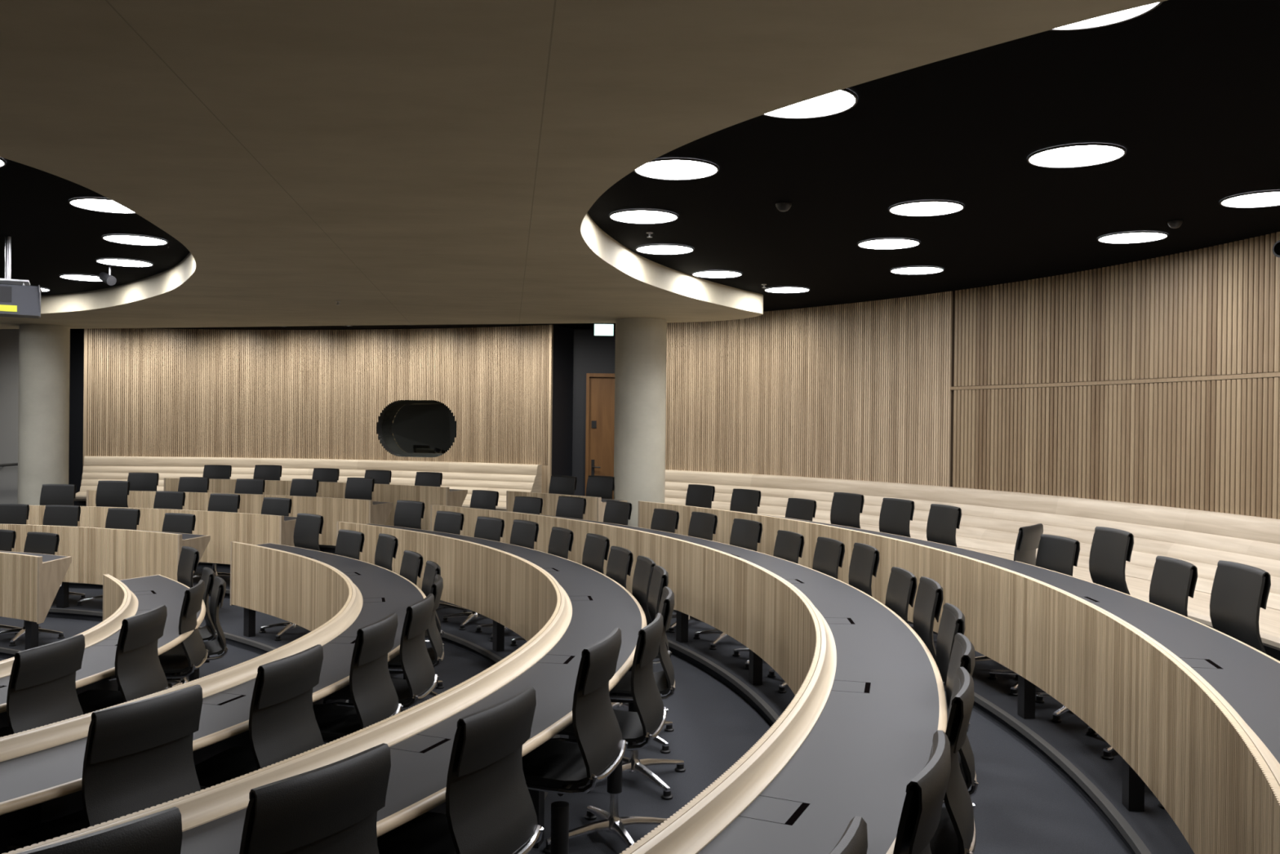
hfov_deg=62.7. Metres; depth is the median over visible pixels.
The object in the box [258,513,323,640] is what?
chair
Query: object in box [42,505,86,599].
chair
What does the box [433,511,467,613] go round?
chair
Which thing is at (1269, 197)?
recessed light
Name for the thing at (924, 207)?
recessed light
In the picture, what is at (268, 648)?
trim
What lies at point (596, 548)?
chair
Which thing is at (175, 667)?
chair
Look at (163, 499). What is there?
chair
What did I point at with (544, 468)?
wall
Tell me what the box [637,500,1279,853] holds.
curved desk
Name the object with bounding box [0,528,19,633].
chair
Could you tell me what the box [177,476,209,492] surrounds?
chair
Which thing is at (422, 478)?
chair
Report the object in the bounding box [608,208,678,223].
recessed light
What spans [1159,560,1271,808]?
chair
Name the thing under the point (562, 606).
curved desk
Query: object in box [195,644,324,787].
chair
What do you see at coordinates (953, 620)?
chair
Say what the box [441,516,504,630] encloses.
chair
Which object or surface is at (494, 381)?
wall
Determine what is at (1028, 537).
chair
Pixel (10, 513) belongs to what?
chair
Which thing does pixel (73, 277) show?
recessed light
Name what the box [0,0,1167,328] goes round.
ceiling
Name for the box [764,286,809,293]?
recessed light
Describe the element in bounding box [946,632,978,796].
chair
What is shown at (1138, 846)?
trim
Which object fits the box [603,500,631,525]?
chair
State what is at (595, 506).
curved desk
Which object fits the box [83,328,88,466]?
trim
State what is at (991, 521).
bench
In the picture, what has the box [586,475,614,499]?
chair
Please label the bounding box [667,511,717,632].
chair
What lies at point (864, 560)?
chair
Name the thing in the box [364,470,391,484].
chair
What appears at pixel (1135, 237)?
recessed light
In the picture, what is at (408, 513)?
chair
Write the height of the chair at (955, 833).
1.013 m
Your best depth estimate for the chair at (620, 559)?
7.56 m
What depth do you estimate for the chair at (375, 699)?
4.82 m
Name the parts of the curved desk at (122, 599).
panel, panel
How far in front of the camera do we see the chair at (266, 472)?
15.12 m
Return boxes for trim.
[0,647,21,654]
[48,608,348,702]
[69,582,559,799]
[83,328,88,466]
[199,561,779,723]
[319,544,1151,853]
[546,324,553,493]
[950,372,1279,390]
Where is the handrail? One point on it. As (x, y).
(10, 464)
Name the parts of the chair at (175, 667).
rail, seat, backrest, rail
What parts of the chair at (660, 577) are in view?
backrest, leg, rail, leg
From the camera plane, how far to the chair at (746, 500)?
10.99 m
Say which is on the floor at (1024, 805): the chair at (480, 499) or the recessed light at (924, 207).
the chair at (480, 499)
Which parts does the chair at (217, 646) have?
seat, rail, backrest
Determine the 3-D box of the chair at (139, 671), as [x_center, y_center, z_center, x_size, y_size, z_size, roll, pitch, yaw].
[-2.764,1.490,5.445,0.558,1.076,0.506,1,0,11]
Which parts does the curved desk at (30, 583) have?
panel, panel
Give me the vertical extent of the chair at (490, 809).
1.054 m
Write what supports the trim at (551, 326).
attached to the wall at (563, 337)
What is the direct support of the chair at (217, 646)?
on the floor at (235, 655)
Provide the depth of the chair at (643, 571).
6.84 m
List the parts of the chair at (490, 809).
seat, backrest, rail, rail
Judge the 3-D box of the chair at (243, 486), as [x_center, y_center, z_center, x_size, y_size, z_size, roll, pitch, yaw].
[-5.165,1.185,13.581,0.506,1.004,0.558,1,0,25]
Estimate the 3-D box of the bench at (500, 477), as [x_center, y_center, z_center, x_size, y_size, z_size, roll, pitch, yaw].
[-5.326,1.002,16.343,7.734,0.964,1.673,1,0,11]
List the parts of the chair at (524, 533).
leg, backrest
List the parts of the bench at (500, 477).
seat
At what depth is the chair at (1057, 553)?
6.93 m
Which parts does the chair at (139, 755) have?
rail, seat, backrest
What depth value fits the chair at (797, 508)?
10.32 m
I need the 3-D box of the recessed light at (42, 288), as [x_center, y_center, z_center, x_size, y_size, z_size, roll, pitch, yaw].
[-7.012,-1.579,11.983,0.486,0.010,0.486,1,0,0]
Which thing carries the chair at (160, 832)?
on the floor at (714, 726)
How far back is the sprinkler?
8.01 m
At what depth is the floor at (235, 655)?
9.77 m
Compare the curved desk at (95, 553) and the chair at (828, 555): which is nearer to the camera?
the chair at (828, 555)
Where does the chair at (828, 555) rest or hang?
on the floor at (1024, 805)
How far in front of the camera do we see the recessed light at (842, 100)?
4.78 m
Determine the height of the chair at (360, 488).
1.070 m
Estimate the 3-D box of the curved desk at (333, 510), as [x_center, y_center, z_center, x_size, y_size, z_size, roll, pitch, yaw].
[-5.143,1.260,13.284,4.370,0.854,0.752,1,0,16]
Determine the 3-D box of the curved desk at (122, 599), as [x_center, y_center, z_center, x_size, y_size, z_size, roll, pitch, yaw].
[-3.995,1.589,4.763,2.292,0.854,7.377,1,0,17]
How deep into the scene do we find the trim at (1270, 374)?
9.17 m
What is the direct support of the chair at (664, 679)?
on the floor at (714, 726)
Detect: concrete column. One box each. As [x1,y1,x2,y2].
[17,324,70,505]
[613,317,666,526]
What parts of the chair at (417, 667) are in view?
seat, rail, backrest, rail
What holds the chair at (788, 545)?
on the floor at (1024, 805)
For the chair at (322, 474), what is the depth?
14.90 m
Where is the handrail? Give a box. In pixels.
[0,462,17,466]
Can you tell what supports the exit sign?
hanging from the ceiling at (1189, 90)
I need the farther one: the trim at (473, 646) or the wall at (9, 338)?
the wall at (9, 338)
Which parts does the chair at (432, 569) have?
backrest, leg, rail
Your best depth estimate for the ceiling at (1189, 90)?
6.30 m
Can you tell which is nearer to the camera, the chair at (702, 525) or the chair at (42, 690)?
the chair at (42, 690)
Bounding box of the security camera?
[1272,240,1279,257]
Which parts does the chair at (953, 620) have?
backrest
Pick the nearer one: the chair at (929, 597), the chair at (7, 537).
the chair at (929, 597)
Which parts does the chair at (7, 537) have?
backrest, leg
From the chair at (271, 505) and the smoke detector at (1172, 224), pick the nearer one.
the smoke detector at (1172, 224)
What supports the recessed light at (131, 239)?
in the ceiling at (1189, 90)
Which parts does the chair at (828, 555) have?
leg, backrest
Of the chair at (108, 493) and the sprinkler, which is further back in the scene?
the chair at (108, 493)
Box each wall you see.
[0,328,18,503]
[68,333,88,505]
[87,324,549,465]
[542,465,547,493]
[551,324,573,475]
[572,328,615,496]
[665,291,956,486]
[952,231,1279,519]
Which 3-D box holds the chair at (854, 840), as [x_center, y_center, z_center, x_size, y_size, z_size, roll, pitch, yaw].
[0.145,1.267,1.926,0.559,1.060,0.502,1,0,39]
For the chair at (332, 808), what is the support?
on the floor at (714, 726)
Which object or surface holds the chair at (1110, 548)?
on the floor at (1155, 827)
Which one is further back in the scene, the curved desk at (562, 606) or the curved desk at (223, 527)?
the curved desk at (223, 527)
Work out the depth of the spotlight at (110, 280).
10.10 m
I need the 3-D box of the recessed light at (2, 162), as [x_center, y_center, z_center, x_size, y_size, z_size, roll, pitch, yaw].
[-3.849,-1.517,5.903,0.486,0.010,0.486,1,0,0]
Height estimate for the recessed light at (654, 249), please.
0.010 m
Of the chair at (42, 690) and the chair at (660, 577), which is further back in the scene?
the chair at (660, 577)
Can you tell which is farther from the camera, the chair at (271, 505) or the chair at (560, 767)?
the chair at (271, 505)
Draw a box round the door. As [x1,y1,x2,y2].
[585,373,614,499]
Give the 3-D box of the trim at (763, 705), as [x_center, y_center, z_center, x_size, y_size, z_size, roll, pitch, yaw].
[-6.798,1.716,5.760,15.386,0.034,15.465,1,0,0]
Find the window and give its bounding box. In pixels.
[377,400,456,457]
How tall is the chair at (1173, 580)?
1.013 m
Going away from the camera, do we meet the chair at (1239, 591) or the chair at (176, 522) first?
the chair at (1239, 591)
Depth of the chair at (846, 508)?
9.70 m
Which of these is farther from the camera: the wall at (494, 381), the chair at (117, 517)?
the wall at (494, 381)
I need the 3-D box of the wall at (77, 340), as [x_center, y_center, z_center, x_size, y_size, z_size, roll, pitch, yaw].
[-9.976,0.030,18.407,2.090,3.354,0.142,1,0,0]
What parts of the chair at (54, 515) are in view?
backrest, leg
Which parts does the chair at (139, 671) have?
seat, backrest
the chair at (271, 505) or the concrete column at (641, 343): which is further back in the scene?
the concrete column at (641, 343)
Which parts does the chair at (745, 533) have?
leg, leg, backrest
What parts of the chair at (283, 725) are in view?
seat, backrest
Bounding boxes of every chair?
[0,503,29,524]
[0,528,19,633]
[0,532,64,646]
[0,634,84,737]
[6,684,202,849]
[16,806,182,853]
[40,484,75,505]
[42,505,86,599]
[76,507,140,609]
[77,604,170,714]
[95,480,129,507]
[108,579,208,687]
[127,472,159,491]
[153,490,185,509]
[160,576,227,681]
[161,512,195,533]
[167,567,217,687]
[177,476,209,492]
[177,546,199,678]
[192,493,240,577]
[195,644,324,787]
[202,464,231,479]
[234,478,265,494]
[239,742,391,853]
[253,464,281,480]
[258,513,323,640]
[261,497,292,515]
[289,478,319,497]
[311,467,339,482]
[312,612,403,744]
[323,593,439,711]
[334,529,364,559]
[344,477,374,499]
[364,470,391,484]
[374,533,398,570]
[377,686,543,853]
[387,573,444,679]
[393,500,424,528]
[400,550,423,585]
[414,471,442,486]
[421,560,444,696]
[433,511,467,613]
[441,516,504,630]
[470,489,498,510]
[475,519,538,641]
[510,526,573,645]
[512,496,542,514]
[522,627,627,853]
[543,613,667,853]
[548,475,577,495]
[555,496,586,519]
[582,533,609,573]
[585,586,685,799]
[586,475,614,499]
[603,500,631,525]
[605,546,633,588]
[611,555,656,707]
[628,564,674,753]
[650,508,679,613]
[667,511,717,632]
[685,484,715,508]
[693,518,762,649]
[729,488,760,513]
[732,529,804,669]
[767,536,844,693]
[785,497,816,520]
[829,815,867,853]
[830,492,864,528]
[848,542,879,596]
[879,497,914,624]
[884,566,916,623]
[893,729,951,853]
[910,503,961,634]
[912,576,946,689]
[929,666,976,853]
[936,603,969,804]
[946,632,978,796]
[974,523,1043,679]
[987,533,1079,695]
[1035,526,1133,722]
[1086,555,1197,759]
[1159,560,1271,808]
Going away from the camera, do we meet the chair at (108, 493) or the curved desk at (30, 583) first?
the curved desk at (30, 583)
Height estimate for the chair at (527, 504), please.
0.962 m
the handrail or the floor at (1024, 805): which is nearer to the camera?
the floor at (1024, 805)
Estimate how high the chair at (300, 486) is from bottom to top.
1.026 m
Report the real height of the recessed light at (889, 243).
0.010 m
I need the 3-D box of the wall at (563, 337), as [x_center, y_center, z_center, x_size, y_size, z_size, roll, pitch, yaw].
[-1.193,0.007,16.199,0.044,3.088,0.831,1,0,22]
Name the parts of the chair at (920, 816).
backrest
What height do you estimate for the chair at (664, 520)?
0.981 m
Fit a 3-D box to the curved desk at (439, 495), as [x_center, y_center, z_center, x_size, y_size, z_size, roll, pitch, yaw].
[-4.552,1.169,14.449,4.676,0.854,0.757,1,0,17]
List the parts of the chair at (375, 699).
rail, seat, backrest, rail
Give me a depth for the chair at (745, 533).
8.69 m
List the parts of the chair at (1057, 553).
leg, leg, backrest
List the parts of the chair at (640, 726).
leg, leg, seat, rail, leg, leg, backrest, rail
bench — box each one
[74,456,542,511]
[664,469,1279,661]
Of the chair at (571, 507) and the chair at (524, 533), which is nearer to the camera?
the chair at (524, 533)
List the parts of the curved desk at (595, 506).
panel, panel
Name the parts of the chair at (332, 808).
backrest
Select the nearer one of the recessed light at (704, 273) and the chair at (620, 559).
the chair at (620, 559)
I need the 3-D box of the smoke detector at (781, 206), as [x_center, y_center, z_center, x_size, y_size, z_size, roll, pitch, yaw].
[0.948,-1.448,6.929,0.104,0.048,0.104,1,0,0]
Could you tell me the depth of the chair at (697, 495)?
11.56 m
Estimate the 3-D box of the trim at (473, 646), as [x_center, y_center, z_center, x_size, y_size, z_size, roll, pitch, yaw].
[-6.813,1.810,5.771,12.720,0.034,12.862,1,0,0]
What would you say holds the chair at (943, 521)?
on the floor at (1155, 827)
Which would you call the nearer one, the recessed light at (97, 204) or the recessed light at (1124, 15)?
the recessed light at (1124, 15)
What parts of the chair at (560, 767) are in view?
seat, rail, backrest, rail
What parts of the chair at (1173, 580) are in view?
leg, backrest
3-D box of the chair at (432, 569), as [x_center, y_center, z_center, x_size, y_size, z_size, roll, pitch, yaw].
[-1.689,1.464,7.541,0.558,0.950,0.507,1,0,-10]
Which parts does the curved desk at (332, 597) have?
panel, panel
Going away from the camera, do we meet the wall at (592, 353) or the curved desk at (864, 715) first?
the curved desk at (864, 715)
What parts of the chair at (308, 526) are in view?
leg, leg, backrest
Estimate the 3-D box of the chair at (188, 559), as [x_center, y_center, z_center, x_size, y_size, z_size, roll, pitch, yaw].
[-3.743,1.484,8.241,0.558,1.041,0.507,1,0,-26]
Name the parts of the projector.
mount plate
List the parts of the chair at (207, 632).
leg, leg, seat, backrest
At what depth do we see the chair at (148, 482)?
14.00 m
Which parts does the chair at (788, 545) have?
leg, backrest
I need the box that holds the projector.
[0,236,42,318]
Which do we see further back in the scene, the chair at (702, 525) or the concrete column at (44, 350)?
the concrete column at (44, 350)
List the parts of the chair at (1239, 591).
backrest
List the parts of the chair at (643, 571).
leg, leg, backrest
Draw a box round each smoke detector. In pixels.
[775,202,791,211]
[1167,220,1182,228]
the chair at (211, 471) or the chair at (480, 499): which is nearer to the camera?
the chair at (480, 499)
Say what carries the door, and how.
in the wall at (592, 353)
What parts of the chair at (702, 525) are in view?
leg, leg, backrest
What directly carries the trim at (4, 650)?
attached to the floor at (235, 655)
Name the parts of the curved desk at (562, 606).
panel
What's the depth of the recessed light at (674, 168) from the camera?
5.99 m
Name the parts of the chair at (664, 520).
backrest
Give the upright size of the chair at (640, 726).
1.011 m
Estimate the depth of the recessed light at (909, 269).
9.77 m
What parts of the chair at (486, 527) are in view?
leg, leg, leg, backrest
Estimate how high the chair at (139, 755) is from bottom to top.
1.045 m
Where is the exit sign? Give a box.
[594,323,613,336]
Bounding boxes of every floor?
[0,616,261,679]
[45,587,552,738]
[68,567,771,853]
[197,551,1132,853]
[319,546,1195,853]
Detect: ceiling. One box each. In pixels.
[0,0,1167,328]
[0,0,1279,333]
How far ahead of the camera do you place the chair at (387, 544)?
8.70 m
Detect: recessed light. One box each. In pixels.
[0,157,5,167]
[40,287,50,291]
[59,274,102,281]
[68,197,134,213]
[95,257,153,266]
[102,234,168,245]
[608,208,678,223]
[634,157,719,180]
[635,244,693,254]
[692,270,742,278]
[763,88,857,119]
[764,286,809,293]
[857,237,919,249]
[888,200,964,216]
[889,266,943,274]
[1027,142,1126,168]
[1050,1,1163,31]
[1097,231,1168,244]
[1219,190,1279,208]
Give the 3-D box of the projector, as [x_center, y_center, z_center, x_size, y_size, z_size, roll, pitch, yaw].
[-5.261,-1.226,8.497,0.727,0.648,0.442,1,0,-28]
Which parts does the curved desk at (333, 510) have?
panel, panel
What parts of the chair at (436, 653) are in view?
seat, rail, backrest, rail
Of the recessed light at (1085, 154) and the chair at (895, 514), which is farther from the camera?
the chair at (895, 514)
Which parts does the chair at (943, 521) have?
backrest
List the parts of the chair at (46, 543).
leg, leg, backrest, leg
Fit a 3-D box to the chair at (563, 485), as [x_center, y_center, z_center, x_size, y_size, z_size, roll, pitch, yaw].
[-1.080,1.127,12.979,0.559,1.032,0.501,0,0,-43]
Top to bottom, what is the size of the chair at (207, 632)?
0.929 m
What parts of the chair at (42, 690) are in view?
seat, backrest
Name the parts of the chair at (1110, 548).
leg, leg, backrest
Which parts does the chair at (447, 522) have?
backrest, leg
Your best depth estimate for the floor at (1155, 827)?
5.58 m
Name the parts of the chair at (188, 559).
backrest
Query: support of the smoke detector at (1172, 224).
attached to the ceiling at (1189, 90)
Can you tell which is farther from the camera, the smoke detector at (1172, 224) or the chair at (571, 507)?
the chair at (571, 507)
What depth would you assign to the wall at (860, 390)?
12.90 m
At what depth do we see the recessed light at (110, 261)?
9.85 m
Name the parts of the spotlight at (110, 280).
stem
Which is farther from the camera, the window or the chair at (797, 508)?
the window
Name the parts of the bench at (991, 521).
seat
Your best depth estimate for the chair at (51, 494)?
12.73 m
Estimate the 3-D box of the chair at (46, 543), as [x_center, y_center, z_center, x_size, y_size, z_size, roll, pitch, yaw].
[-5.736,1.488,9.759,0.502,0.975,0.559,1,0,34]
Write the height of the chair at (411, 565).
0.955 m
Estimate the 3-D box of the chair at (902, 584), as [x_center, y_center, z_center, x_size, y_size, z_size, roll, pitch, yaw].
[1.291,1.303,5.940,0.558,0.981,0.507,1,0,9]
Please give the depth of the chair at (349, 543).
9.28 m
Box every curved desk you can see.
[0,524,210,608]
[0,541,426,853]
[0,551,71,649]
[0,573,205,728]
[1,520,646,853]
[26,505,297,564]
[86,489,393,545]
[164,477,467,530]
[430,504,946,853]
[506,490,626,521]
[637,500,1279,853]
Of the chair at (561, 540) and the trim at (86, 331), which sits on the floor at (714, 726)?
the chair at (561, 540)
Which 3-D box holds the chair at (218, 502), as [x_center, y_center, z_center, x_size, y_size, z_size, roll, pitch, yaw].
[-4.947,1.288,12.149,0.506,1.004,0.558,1,0,29]
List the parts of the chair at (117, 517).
leg, backrest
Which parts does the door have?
handle plate, access panel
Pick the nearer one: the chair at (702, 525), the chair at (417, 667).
the chair at (417, 667)
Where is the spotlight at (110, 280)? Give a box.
[98,266,116,285]
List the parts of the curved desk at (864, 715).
panel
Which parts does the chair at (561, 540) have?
leg, backrest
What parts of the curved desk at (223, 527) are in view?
panel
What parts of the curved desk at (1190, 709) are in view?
panel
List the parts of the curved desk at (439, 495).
panel, panel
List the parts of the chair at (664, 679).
leg, leg, seat, rail, leg, leg, backrest, rail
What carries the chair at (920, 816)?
on the floor at (1024, 805)
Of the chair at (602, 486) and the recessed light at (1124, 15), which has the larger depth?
the chair at (602, 486)
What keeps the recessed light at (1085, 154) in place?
in the ceiling at (1189, 90)
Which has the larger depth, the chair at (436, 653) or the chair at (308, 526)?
the chair at (308, 526)
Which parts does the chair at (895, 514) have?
backrest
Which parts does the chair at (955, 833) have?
seat, backrest, rail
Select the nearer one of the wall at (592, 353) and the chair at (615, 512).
the chair at (615, 512)
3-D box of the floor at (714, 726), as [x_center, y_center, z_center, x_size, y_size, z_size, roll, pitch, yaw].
[-6.801,1.993,5.761,15.386,0.391,15.465,1,0,0]
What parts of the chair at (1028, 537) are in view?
leg, backrest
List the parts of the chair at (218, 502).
leg, backrest, leg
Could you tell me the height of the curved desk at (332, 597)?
0.854 m
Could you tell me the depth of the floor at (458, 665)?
9.69 m
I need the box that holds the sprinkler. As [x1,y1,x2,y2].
[646,231,653,237]
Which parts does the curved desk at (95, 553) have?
panel, panel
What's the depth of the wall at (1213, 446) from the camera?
9.17 m

